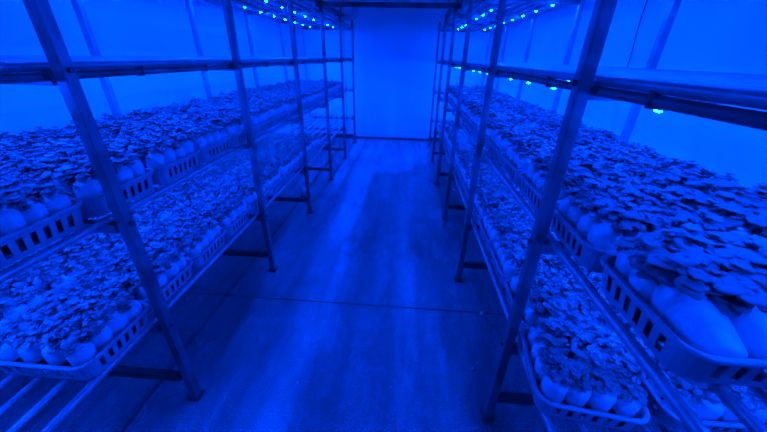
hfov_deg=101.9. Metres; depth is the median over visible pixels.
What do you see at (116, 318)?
bag
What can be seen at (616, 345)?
bag
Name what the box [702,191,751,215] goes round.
plant
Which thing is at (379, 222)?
floor
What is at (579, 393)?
bag
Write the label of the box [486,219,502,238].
bag
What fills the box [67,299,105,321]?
bag
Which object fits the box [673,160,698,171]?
bag
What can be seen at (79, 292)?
bag
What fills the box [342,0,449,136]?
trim
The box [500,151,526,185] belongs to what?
crate
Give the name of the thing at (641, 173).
plant
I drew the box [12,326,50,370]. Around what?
bag
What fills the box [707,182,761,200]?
bag
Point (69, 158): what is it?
bag
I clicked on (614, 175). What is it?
plant
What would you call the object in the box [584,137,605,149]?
bag
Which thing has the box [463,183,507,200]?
crate
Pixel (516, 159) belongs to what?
bag
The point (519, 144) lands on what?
bag
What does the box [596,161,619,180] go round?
bag
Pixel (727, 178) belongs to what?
plant
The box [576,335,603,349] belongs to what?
bag
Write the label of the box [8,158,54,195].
bag
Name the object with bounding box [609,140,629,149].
bag
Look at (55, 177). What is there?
bag
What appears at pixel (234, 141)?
crate
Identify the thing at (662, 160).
bag
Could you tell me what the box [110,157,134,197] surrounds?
bag
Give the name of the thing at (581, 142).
bag
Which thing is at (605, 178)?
bag
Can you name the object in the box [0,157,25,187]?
bag
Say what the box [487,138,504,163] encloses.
crate
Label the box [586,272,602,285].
bag
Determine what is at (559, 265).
bag
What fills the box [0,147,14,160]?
bag
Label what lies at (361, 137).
baseboard
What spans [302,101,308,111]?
crate
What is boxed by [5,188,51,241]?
bag
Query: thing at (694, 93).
rack
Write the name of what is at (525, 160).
bag
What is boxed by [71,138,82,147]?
bag
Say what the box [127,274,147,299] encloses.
bag
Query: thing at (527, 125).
bag
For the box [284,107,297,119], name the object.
crate
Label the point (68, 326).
bag
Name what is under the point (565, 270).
bag
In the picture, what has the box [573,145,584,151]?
bag
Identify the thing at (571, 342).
bag
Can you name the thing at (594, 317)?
bag
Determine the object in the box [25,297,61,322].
bag
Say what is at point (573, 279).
bag
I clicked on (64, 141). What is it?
bag
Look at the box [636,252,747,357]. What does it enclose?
bag
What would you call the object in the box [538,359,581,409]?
bag
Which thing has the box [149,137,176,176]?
bag
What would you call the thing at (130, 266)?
bag
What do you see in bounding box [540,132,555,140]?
bag
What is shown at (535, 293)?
bag
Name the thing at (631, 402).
bag
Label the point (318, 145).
crate
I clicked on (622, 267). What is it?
bag
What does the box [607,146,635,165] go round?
bag
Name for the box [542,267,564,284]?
bag
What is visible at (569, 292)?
bag
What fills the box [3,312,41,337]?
bag
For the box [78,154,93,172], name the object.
bag
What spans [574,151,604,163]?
bag
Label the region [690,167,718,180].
bag
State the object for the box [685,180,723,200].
plant
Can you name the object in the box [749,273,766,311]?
bag
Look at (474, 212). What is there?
crate
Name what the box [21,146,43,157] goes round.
bag
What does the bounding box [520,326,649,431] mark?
crate
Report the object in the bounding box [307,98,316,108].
crate
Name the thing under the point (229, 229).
crate
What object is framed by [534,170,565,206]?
bag
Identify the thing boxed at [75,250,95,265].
bag
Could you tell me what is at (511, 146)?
bag
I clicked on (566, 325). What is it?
bag
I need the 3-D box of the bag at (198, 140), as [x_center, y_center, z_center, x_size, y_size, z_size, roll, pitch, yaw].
[-1.042,-0.401,1.728,0.111,0.173,0.117,-15,31,-28]
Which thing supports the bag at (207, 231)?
on the crate at (198, 261)
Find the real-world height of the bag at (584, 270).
0.163 m
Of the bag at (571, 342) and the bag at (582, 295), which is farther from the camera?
the bag at (582, 295)
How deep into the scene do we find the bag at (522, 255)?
1.57 m
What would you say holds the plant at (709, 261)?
in the crate at (691, 364)
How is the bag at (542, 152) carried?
on the crate at (516, 179)
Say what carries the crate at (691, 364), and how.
on the rack at (694, 93)
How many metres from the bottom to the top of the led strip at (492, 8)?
0.023 m
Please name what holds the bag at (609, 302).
on the crate at (603, 323)
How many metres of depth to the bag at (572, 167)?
1.20 m
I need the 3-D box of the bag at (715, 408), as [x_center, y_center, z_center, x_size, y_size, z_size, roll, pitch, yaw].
[1.030,0.598,1.007,0.105,0.179,0.108,-4,28,-11]
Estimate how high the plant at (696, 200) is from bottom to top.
0.182 m
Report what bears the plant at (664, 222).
in the crate at (589, 257)
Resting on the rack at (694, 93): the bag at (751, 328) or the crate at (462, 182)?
the crate at (462, 182)
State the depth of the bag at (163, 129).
1.70 m
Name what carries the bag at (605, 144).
on the crate
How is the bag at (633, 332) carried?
on the crate at (666, 417)
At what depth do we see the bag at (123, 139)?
1.46 m
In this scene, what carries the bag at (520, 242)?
on the crate at (502, 277)
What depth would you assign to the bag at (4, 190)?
0.95 m
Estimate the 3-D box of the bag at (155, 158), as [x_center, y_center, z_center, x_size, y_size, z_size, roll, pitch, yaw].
[-1.061,-0.247,1.431,0.096,0.172,0.094,-5,28,-11]
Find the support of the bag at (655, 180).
in the crate
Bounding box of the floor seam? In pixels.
[120,181,314,431]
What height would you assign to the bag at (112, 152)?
0.202 m
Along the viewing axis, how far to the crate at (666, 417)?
1.00 m
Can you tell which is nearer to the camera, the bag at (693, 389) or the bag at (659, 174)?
the bag at (693, 389)
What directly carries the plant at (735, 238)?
in the crate at (691, 364)
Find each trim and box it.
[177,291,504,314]
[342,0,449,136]
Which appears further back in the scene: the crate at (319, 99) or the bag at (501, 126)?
the crate at (319, 99)
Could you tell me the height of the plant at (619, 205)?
0.183 m
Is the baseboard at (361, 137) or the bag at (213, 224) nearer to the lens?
the bag at (213, 224)
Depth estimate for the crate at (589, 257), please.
0.94 m
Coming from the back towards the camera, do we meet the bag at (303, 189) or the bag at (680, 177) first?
the bag at (303, 189)
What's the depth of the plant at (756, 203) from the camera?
0.94 m
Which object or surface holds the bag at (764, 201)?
in the crate
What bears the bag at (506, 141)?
in the crate at (491, 146)
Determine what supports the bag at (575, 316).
in the crate at (509, 296)
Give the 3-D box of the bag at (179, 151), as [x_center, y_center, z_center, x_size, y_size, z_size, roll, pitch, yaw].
[-1.048,-0.311,1.553,0.110,0.176,0.091,13,29,21]
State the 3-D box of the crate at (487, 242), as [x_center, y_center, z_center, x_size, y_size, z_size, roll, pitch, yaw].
[0.808,0.129,2.025,0.345,0.085,0.340,3,27,4]
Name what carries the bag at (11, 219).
in the crate at (9, 239)
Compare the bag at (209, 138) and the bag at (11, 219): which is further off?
the bag at (209, 138)
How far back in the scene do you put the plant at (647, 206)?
0.91 m
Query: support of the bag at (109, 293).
in the crate at (86, 371)
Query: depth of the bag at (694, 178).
1.14 m
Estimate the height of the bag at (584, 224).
0.177 m
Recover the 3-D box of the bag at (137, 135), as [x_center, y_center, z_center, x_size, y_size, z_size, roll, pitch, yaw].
[-1.225,-0.332,1.562,0.132,0.195,0.113,3,27,3]
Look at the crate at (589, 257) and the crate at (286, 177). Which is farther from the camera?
the crate at (286, 177)
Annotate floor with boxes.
[0,137,662,431]
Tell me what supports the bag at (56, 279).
in the crate
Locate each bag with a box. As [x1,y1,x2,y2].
[0,143,15,153]
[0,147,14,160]
[0,151,29,161]
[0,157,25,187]
[0,174,18,186]
[0,183,18,199]
[0,194,35,254]
[0,297,29,325]
[0,314,8,332]
[0,327,24,368]
[1,179,38,201]
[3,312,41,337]
[5,149,31,159]
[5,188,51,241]
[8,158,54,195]
[10,285,47,311]
[12,154,37,167]
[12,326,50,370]
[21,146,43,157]
[25,181,73,230]
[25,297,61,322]
[25,308,63,338]
[28,151,60,161]
[32,138,61,154]
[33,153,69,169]
[34,163,76,197]
[39,332,71,372]
[42,267,75,292]
[44,142,82,156]
[45,135,71,144]
[46,297,84,316]
[46,311,83,342]
[55,140,78,153]
[56,149,79,168]
[59,159,92,180]
[60,167,108,206]
[60,330,101,366]
[62,261,85,285]
[64,289,97,310]
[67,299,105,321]
[68,144,86,157]
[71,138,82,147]
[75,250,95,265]
[75,317,117,357]
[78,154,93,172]
[79,160,118,177]
[85,285,118,313]
[91,300,132,343]
[103,139,125,154]
[105,146,123,162]
[108,273,138,299]
[110,136,129,141]
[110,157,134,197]
[112,292,142,330]
[114,153,147,191]
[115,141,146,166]
[116,136,137,152]
[119,128,139,136]
[120,262,137,277]
[127,130,145,145]
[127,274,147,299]
[130,138,152,153]
[136,143,165,167]
[137,132,166,150]
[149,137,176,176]
[152,253,179,288]
[153,126,172,136]
[153,268,168,295]
[162,135,185,171]
[164,248,187,279]
[167,124,191,140]
[167,132,194,167]
[177,235,203,258]
[178,123,195,136]
[182,129,206,147]
[188,228,208,257]
[191,222,215,251]
[192,126,214,156]
[203,121,221,153]
[203,218,221,244]
[301,186,306,196]
[484,214,498,232]
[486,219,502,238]
[489,223,507,241]
[491,123,507,143]
[493,127,509,154]
[493,235,514,256]
[496,128,514,157]
[496,241,513,263]
[498,245,523,271]
[500,132,517,150]
[502,252,522,276]
[505,139,523,164]
[509,125,523,131]
[509,137,530,172]
[509,268,534,297]
[510,239,527,248]
[513,145,533,176]
[514,130,524,139]
[515,254,539,270]
[517,150,538,169]
[518,123,533,134]
[522,285,549,320]
[523,126,538,135]
[524,302,551,325]
[525,132,543,138]
[525,135,542,148]
[525,140,549,151]
[526,154,552,193]
[526,317,562,353]
[530,145,554,155]
[530,332,563,367]
[532,161,550,197]
[533,276,554,295]
[533,347,569,388]
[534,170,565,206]
[534,268,547,284]
[535,126,553,137]
[536,254,555,276]
[538,287,562,302]
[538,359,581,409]
[539,134,556,146]
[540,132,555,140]
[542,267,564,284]
[542,297,567,319]
[547,255,566,276]
[548,317,582,346]
[549,228,560,240]
[550,278,566,294]
[554,186,588,230]
[556,284,578,305]
[557,336,584,358]
[558,172,577,199]
[558,268,576,285]
[559,296,588,323]
[560,347,593,369]
[561,277,584,291]
[562,365,595,414]
[563,192,605,240]
[564,170,596,197]
[565,162,582,184]
[567,322,596,346]
[569,155,593,169]
[570,150,585,159]
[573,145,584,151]
[573,200,616,252]
[574,139,593,151]
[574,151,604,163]
[574,286,591,309]
[575,345,617,378]
[576,133,592,143]
[576,262,592,275]
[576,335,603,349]
[578,161,606,180]
[578,302,602,329]
[579,144,600,156]
[582,179,617,198]
[583,366,623,419]
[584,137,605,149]
[584,172,616,188]
[586,208,635,250]
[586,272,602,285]
[587,324,622,347]
[589,134,608,142]
[591,142,612,151]
[591,150,605,158]
[594,194,625,209]
[594,282,608,309]
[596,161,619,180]
[596,336,634,364]
[597,151,613,163]
[597,297,616,322]
[598,147,617,159]
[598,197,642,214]
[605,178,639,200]
[605,308,627,330]
[605,351,645,387]
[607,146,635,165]
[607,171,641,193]
[608,235,670,296]
[608,375,647,425]
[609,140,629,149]
[609,154,639,172]
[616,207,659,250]
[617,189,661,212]
[618,143,641,152]
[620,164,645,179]
[623,327,647,356]
[624,249,704,319]
[628,149,651,161]
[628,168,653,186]
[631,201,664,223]
[632,145,656,157]
[632,344,662,384]
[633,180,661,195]
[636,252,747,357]
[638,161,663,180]
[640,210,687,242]
[640,223,716,251]
[642,176,672,194]
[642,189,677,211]
[643,149,667,160]
[644,266,744,342]
[645,156,665,168]
[647,361,683,403]
[649,170,674,184]
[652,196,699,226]
[657,159,681,172]
[660,170,695,200]
[663,157,691,171]
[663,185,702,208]
[663,377,705,413]
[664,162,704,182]
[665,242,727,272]
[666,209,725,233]
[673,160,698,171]
[676,379,706,390]
[679,176,708,186]
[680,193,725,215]
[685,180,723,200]
[689,382,726,420]
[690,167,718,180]
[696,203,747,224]
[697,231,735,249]
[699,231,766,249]
[699,270,766,316]
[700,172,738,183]
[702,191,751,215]
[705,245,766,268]
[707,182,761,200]
[714,385,755,429]
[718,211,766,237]
[721,258,766,359]
[729,208,765,216]
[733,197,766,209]
[738,388,766,431]
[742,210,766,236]
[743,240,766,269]
[745,183,766,198]
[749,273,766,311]
[758,190,766,204]
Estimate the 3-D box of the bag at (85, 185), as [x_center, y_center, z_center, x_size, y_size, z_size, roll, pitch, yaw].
[-1.089,-0.095,1.137,0.103,0.166,0.103,4,27,3]
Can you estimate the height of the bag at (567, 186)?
0.170 m
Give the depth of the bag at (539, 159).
1.35 m
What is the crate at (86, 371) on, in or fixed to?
on the rack at (57, 67)
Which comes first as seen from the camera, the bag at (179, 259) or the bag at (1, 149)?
the bag at (1, 149)
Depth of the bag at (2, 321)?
1.21 m
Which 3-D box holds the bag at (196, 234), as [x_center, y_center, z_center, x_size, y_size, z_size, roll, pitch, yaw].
[-1.059,0.157,1.782,0.100,0.173,0.098,-14,31,-27]
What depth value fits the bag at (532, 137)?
1.58 m
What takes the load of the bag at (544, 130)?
on the crate at (491, 146)
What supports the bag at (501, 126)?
in the crate at (491, 146)
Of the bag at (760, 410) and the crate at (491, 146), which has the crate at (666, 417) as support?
the bag at (760, 410)
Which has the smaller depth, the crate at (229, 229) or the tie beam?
the crate at (229, 229)
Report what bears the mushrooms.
on the rack at (57, 67)
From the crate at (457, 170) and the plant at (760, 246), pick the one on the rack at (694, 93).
the crate at (457, 170)
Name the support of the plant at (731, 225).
in the crate
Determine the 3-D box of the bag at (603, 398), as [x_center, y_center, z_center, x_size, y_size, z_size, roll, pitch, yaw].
[0.719,0.580,1.032,0.114,0.174,0.110,-11,30,-23]
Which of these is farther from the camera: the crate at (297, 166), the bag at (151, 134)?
the crate at (297, 166)
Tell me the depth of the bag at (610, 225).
0.86 m
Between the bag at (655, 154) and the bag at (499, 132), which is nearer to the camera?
the bag at (655, 154)
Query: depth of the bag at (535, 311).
1.29 m
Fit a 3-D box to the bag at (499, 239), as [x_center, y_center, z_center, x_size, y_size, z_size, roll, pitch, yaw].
[0.696,0.190,1.810,0.109,0.159,0.094,16,31,26]
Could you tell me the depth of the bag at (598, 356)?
1.03 m
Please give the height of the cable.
1.381 m
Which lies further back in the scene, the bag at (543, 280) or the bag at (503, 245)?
the bag at (503, 245)
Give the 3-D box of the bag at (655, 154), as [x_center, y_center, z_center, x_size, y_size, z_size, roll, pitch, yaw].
[1.248,-0.219,1.464,0.119,0.182,0.131,23,34,35]
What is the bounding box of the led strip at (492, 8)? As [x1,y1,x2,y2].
[456,4,497,29]
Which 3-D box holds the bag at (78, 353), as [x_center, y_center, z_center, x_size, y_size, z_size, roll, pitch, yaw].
[-1.100,0.490,1.134,0.085,0.169,0.103,-11,29,-22]
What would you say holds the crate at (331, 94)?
on the rack at (57, 67)
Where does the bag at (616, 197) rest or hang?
in the crate at (589, 257)
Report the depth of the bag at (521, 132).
1.81 m
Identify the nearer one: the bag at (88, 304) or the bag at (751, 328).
the bag at (751, 328)
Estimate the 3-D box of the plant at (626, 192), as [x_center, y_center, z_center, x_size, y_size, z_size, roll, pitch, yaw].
[0.798,0.003,1.007,0.107,0.187,0.131,7,28,10]
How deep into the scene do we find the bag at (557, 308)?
1.26 m
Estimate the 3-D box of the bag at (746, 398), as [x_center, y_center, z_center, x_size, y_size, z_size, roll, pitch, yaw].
[1.105,0.604,1.004,0.112,0.172,0.096,-15,31,-28]
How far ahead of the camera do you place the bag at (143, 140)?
1.47 m
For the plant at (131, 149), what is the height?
0.177 m
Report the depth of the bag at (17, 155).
1.25 m
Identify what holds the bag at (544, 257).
in the crate at (502, 277)
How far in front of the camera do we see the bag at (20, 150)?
1.32 m
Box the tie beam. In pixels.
[315,1,461,8]
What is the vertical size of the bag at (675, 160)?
0.184 m
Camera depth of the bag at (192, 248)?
1.69 m
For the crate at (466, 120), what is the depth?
2.77 m
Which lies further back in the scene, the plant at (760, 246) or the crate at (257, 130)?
the crate at (257, 130)
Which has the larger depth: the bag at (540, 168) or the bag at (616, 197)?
the bag at (540, 168)
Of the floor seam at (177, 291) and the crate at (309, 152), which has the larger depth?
the crate at (309, 152)
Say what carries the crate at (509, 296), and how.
on the rack at (694, 93)
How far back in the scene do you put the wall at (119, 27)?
2.59 m
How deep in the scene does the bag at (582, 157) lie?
1.26 m
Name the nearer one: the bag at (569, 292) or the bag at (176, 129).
the bag at (569, 292)
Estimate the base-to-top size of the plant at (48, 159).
0.192 m
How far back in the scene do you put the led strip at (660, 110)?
0.95 m
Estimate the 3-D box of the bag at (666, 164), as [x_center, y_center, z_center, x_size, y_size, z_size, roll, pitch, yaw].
[1.156,-0.138,1.288,0.108,0.194,0.115,3,27,3]
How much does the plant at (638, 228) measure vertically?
0.181 m
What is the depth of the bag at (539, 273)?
1.47 m
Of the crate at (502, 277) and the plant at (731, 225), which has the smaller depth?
the plant at (731, 225)
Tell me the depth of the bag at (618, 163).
1.32 m
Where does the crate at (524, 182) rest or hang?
on the rack at (694, 93)
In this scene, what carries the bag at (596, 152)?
on the crate
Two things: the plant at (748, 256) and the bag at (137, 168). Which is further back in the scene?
the bag at (137, 168)
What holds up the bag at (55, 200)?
in the crate at (9, 239)
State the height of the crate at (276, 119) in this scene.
0.085 m
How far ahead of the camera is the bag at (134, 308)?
1.29 m
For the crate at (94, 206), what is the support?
on the rack at (57, 67)
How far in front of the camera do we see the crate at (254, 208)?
2.33 m
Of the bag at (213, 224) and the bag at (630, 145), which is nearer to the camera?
the bag at (630, 145)
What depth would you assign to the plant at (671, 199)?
0.91 m
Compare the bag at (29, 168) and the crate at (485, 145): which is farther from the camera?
the crate at (485, 145)
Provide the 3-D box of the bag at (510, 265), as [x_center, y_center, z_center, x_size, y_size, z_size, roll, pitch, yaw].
[0.674,0.273,1.616,0.106,0.185,0.104,12,29,20]
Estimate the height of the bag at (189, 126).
0.183 m
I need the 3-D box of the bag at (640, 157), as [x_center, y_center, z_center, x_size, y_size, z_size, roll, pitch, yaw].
[1.166,-0.224,1.466,0.105,0.186,0.111,-2,27,-7]
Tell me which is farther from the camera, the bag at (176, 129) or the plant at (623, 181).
the bag at (176, 129)
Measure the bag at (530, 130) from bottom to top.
0.200 m
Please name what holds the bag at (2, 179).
on the crate at (9, 239)
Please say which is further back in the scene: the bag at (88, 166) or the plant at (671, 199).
the bag at (88, 166)
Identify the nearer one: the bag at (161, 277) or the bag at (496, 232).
the bag at (161, 277)
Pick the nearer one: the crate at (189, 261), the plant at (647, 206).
the plant at (647, 206)
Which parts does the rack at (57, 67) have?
post, post, post, shelf rail, shelf rail, shelf rail, led strip, foot plate, shelf rail, post, post, post, shelf rail, led strip, post, shelf rail, post, led strip, post, shelf rail, tie rail, post, post, post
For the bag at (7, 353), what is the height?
0.146 m
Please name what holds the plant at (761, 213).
in the crate
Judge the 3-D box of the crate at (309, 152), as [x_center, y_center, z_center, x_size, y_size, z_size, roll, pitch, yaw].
[-1.037,-0.730,3.619,0.409,0.085,0.340,3,27,4]
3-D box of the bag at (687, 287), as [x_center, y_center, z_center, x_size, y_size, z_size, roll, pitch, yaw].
[0.636,0.184,0.660,0.136,0.174,0.114,2,27,1]
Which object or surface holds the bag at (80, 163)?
in the crate at (94, 206)
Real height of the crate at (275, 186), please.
0.085 m
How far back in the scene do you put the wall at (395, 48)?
6.11 m
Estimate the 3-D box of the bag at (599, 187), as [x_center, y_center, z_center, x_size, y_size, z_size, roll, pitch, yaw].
[0.730,-0.030,1.068,0.125,0.187,0.120,3,27,4]
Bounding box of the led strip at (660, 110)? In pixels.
[459,67,667,112]
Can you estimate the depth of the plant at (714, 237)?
0.72 m
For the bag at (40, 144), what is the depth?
1.41 m
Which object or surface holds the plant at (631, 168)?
on the crate
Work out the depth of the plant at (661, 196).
0.97 m
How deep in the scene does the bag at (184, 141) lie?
1.58 m
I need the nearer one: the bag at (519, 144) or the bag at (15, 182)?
the bag at (15, 182)
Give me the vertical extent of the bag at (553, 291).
0.182 m
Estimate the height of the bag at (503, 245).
0.172 m
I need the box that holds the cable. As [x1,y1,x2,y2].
[627,0,647,67]
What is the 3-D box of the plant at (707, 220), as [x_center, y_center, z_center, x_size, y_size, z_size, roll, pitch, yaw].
[0.857,0.067,0.878,0.118,0.193,0.117,3,27,4]
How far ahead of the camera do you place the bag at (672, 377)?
1.05 m
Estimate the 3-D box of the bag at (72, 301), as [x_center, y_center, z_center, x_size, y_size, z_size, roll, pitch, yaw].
[-1.261,0.417,1.258,0.116,0.179,0.126,-8,29,-18]
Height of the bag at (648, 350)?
0.171 m
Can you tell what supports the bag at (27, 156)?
on the crate at (94, 206)
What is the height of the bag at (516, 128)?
0.186 m
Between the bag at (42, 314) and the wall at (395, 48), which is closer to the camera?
the bag at (42, 314)
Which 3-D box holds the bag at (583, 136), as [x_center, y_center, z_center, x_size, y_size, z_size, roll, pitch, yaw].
[1.134,-0.379,1.773,0.117,0.181,0.099,-16,32,-30]
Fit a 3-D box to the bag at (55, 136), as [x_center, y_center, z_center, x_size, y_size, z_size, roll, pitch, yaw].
[-1.546,-0.306,1.519,0.120,0.176,0.105,3,27,3]
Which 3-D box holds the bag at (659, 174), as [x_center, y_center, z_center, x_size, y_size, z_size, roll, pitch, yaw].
[1.082,-0.102,1.238,0.095,0.174,0.113,21,33,33]
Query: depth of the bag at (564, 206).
1.06 m
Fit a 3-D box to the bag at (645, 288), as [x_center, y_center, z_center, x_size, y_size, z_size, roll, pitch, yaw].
[0.631,0.159,0.723,0.139,0.164,0.116,2,27,1]
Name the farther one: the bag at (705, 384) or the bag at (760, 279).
the bag at (705, 384)
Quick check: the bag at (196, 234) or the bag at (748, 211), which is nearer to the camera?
the bag at (748, 211)
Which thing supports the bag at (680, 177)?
in the crate
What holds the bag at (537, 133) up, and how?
in the crate at (491, 146)
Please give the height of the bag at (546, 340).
0.169 m
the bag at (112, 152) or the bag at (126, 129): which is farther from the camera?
the bag at (126, 129)
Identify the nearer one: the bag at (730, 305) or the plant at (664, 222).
the bag at (730, 305)
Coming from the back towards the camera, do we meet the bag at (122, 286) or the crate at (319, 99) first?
the crate at (319, 99)
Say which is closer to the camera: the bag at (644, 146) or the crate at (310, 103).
the bag at (644, 146)
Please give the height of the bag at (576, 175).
0.177 m
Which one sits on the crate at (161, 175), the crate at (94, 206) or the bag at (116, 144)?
the bag at (116, 144)
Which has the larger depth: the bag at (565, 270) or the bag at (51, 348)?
the bag at (565, 270)
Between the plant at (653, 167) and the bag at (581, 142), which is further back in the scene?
the bag at (581, 142)
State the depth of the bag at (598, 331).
1.16 m
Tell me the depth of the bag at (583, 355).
1.05 m
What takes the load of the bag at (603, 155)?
on the crate
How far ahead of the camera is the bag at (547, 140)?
1.57 m
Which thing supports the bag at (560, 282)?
in the crate at (509, 296)
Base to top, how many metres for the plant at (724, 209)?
0.180 m
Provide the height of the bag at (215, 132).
0.186 m
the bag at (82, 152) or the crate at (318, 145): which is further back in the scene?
the crate at (318, 145)
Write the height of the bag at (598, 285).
0.187 m
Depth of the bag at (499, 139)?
1.83 m
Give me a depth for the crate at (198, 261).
1.78 m
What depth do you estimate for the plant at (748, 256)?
0.66 m
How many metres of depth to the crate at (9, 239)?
0.95 m
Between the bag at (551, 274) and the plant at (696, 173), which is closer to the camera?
the plant at (696, 173)
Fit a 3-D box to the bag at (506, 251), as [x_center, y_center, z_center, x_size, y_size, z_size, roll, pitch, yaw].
[0.689,0.242,1.675,0.115,0.186,0.100,23,34,35]
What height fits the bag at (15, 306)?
0.176 m
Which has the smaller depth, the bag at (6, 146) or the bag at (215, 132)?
the bag at (6, 146)
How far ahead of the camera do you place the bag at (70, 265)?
1.48 m
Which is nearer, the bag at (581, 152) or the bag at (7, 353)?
the bag at (7, 353)
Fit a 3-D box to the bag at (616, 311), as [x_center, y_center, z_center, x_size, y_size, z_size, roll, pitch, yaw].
[0.992,0.451,1.309,0.093,0.163,0.098,6,28,9]
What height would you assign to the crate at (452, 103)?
0.085 m
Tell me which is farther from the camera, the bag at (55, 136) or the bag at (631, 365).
the bag at (55, 136)
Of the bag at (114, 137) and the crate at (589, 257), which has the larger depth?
the bag at (114, 137)
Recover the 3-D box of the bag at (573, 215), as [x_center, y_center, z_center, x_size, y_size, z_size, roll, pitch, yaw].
[0.652,0.002,1.023,0.093,0.169,0.107,-10,29,-20]
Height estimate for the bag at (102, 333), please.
0.162 m
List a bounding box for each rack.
[0,0,356,431]
[428,0,766,431]
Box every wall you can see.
[0,0,299,254]
[292,0,507,138]
[494,0,766,372]
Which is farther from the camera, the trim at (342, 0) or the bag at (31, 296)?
the trim at (342, 0)
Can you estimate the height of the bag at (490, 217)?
0.167 m
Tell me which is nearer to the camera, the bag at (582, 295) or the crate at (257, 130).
the bag at (582, 295)
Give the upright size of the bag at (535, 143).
0.190 m
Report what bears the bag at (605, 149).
on the crate
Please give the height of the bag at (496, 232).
0.180 m
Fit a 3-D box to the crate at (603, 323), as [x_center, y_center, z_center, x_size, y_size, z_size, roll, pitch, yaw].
[1.099,0.450,1.413,0.345,0.085,0.340,3,27,4]
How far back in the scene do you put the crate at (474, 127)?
2.46 m
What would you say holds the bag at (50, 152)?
on the crate at (94, 206)
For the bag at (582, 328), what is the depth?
1.17 m
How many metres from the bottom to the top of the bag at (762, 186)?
0.199 m
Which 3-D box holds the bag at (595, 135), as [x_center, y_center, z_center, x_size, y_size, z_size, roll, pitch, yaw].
[1.203,-0.374,1.768,0.124,0.177,0.113,18,31,29]
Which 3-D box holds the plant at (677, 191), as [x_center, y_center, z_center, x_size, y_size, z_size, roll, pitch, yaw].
[1.016,-0.017,1.064,0.123,0.178,0.114,-9,29,-19]
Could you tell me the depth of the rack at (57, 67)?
1.47 m
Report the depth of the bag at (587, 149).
1.57 m
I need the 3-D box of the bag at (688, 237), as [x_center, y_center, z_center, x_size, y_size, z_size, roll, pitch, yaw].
[0.694,0.115,0.768,0.161,0.201,0.124,-9,29,-19]
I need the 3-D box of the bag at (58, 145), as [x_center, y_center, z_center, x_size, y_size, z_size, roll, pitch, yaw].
[-1.337,-0.215,1.323,0.120,0.202,0.114,4,27,6]
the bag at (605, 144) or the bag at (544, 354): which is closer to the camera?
the bag at (544, 354)
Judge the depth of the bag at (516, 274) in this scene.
1.49 m
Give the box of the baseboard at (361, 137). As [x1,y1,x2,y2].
[316,135,443,141]
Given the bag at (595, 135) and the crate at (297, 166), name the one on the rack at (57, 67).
the crate at (297, 166)
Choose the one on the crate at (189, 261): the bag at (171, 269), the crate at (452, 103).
the bag at (171, 269)
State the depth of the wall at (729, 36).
2.00 m
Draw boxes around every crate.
[0,198,83,268]
[0,297,148,379]
[40,168,153,217]
[75,257,192,312]
[144,148,199,184]
[169,227,225,268]
[196,135,231,162]
[221,205,250,237]
[226,125,254,146]
[248,188,268,214]
[252,117,272,135]
[267,174,283,196]
[272,111,287,126]
[281,164,295,181]
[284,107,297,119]
[294,158,302,170]
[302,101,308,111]
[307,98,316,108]
[307,147,313,159]
[312,140,320,152]
[316,95,323,104]
[329,90,334,97]
[450,100,454,109]
[454,161,460,176]
[458,171,466,189]
[460,111,465,120]
[463,113,470,127]
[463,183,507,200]
[469,119,478,136]
[472,205,481,225]
[477,127,490,148]
[478,217,494,251]
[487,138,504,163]
[489,243,564,286]
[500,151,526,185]
[504,278,604,332]
[519,171,560,210]
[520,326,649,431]
[551,201,619,272]
[591,308,617,341]
[600,253,766,387]
[617,337,766,431]
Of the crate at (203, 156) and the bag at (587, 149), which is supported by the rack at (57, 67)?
the crate at (203, 156)
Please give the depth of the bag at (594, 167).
1.20 m
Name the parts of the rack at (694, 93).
post, post, post, tie rail, shelf rail, post, post, post, foot plate, shelf rail, post, led strip, shelf rail, post, post, post, shelf rail, shelf rail, shelf rail, post, foot plate, led strip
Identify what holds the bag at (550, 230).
on the crate
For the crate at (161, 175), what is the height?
0.085 m
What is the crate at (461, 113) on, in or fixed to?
on the rack at (694, 93)
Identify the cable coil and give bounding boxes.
[321,2,358,19]
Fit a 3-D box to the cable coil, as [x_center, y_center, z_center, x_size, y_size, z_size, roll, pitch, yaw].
[-0.489,-2.280,3.466,0.435,0.172,0.050,3,27,3]
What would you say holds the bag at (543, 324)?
in the crate at (547, 407)
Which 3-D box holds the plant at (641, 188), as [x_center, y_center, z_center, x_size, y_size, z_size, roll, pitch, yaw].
[0.867,-0.028,1.066,0.122,0.189,0.115,3,27,4]

